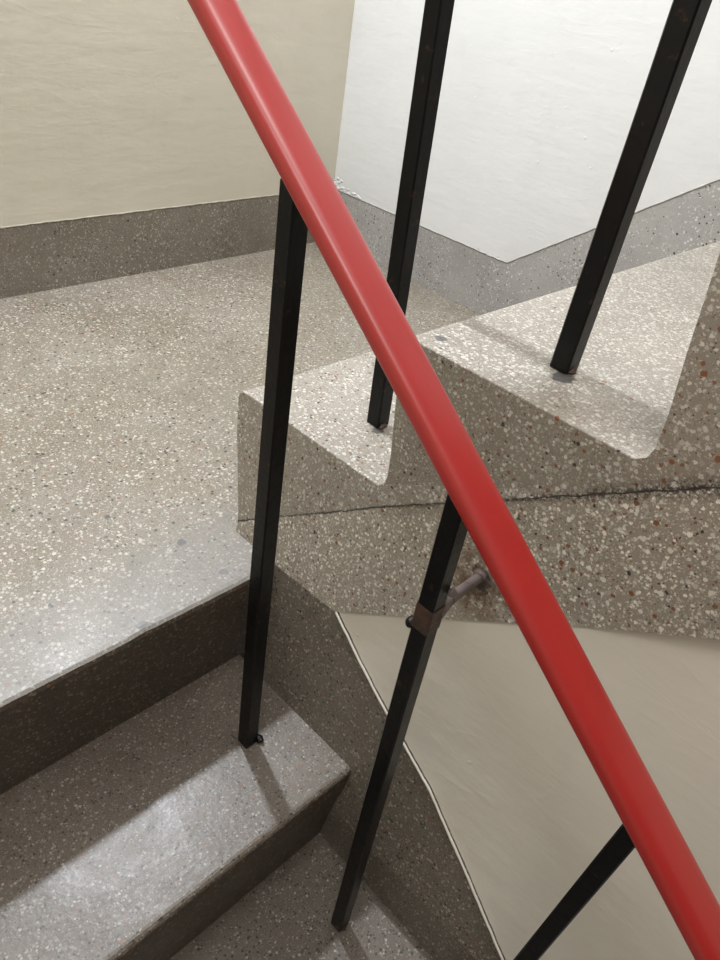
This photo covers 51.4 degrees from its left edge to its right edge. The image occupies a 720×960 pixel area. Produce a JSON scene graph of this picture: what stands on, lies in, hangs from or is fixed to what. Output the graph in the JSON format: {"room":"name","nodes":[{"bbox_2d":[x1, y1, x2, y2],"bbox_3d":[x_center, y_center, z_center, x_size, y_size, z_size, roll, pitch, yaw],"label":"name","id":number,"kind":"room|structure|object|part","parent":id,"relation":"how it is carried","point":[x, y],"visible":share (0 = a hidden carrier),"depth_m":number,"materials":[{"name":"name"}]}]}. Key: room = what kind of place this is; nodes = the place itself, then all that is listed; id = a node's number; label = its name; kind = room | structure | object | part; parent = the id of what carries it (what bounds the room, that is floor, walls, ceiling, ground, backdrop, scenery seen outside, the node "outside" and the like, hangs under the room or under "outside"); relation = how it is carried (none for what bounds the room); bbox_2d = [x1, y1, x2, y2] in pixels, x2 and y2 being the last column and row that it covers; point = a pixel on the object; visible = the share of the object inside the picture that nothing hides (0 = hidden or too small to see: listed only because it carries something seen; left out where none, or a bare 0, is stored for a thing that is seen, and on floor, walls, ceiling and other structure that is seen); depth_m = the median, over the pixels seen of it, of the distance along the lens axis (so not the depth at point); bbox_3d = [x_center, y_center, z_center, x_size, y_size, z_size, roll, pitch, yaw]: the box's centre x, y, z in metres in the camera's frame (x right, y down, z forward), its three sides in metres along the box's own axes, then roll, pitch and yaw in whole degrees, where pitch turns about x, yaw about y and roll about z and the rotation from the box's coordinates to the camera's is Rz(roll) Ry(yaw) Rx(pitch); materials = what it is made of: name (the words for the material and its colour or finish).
{"room":"stairwell","nodes":[
{"label":"stairwell","id":0,"kind":"room"},
{"bbox_2d":[0,0,354,226],"bbox_3d":[-0.579,-1.170,0.701,0.052,1.876,1.829,34,42,31],"label":"wall","id":1,"kind":"structure","parent":0,"point":[107,106],"depth_m":1.36,"materials":[{"name":"beige paint"}]},
{"bbox_2d":[0,194,314,298],"bbox_3d":[-0.719,-0.361,1.270,0.050,0.127,1.824,34,42,31],"label":"baseboard","id":2,"kind":"structure","parent":1,"relation":"attached to","point":[34,258],"depth_m":1.48,"materials":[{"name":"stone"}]},
{"bbox_2d":[0,242,479,794],"bbox_3d":[-0.426,-0.006,1.212,1.930,0.300,0.912,-25,47,-39],"label":"floor","id":3,"kind":"structure","parent":0,"point":[125,565],"depth_m":0.97,"materials":[{"name":"stone"}]},
{"bbox_2d":[0,565,505,959],"bbox_3d":[-0.126,0.877,0.597,0.999,0.955,1.062,-25,47,-39],"label":"flight","id":4,"kind":"object","parent":3,"relation":"attached to","point":[162,836],"visible":0.94,"depth_m":0.81,"materials":[{"name":"stone"}]},
{"bbox_3d":[0.194,0.730,0.883,0.092,0.955,1.060,-25,47,-39],"label":"skirting","id":5,"kind":"part","parent":4,"relation":"part of","materials":[{"name":"stone"}]},
{"bbox_2d":[187,0,719,959],"bbox_3d":[0.228,-0.041,0.454,0.243,2.029,1.128,-25,47,-39],"label":"stair railing","id":6,"kind":"object","parent":4,"relation":"on","point":[309,198],"visible":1,"depth_m":0.50,"materials":[{"name":"red metal"}]},
{"bbox_2d":[236,241,719,639],"bbox_3d":[0.580,-0.149,0.671,0.857,0.824,1.159,-25,47,-39],"label":"flight","id":7,"kind":"object","parent":3,"relation":"on","point":[608,471],"visible":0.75,"depth_m":0.64,"materials":[{"name":"stone"}]},
{"bbox_2d":[334,0,719,261],"bbox_3d":[0.743,-0.990,0.764,0.052,1.875,2.052,-24,47,-38],"label":"wall","id":8,"kind":"structure","parent":0,"point":[539,99],"depth_m":1.40,"materials":[{"name":"white paint"}]},
{"bbox_2d":[334,177,361,199],"bbox_3d":[-0.030,-0.693,1.771,0.004,0.032,0.105,-24,47,-39],"label":"trim","id":9,"kind":"structure","parent":8,"relation":"attached to","point":[340,181],"depth_m":1.78,"materials":[{"name":"white paint"}]},
{"bbox_2d":[338,179,719,314],"bbox_3d":[0.696,-0.604,1.008,0.040,1.210,1.996,-24,47,-38],"label":"baseboard","id":10,"kind":"structure","parent":8,"relation":"attached to","point":[481,283],"depth_m":1.49,"materials":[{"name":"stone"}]},
{"bbox_2d":[339,612,719,959],"bbox_3d":[0.327,0.370,0.607,0.161,1.345,0.937,-25,47,-39],"label":"wall","id":11,"kind":"structure","parent":0,"point":[524,806],"depth_m":0.67,"materials":[{"name":"beige paint"}]},
{"bbox_2d":[335,612,503,959],"bbox_3d":[0.222,0.651,0.750,0.028,0.673,0.919,-22,46,-37],"label":"trim","id":12,"kind":"structure","parent":11,"relation":"attached to","point":[336,613],"depth_m":0.77,"materials":[{"name":"beige paint"}]}
]}

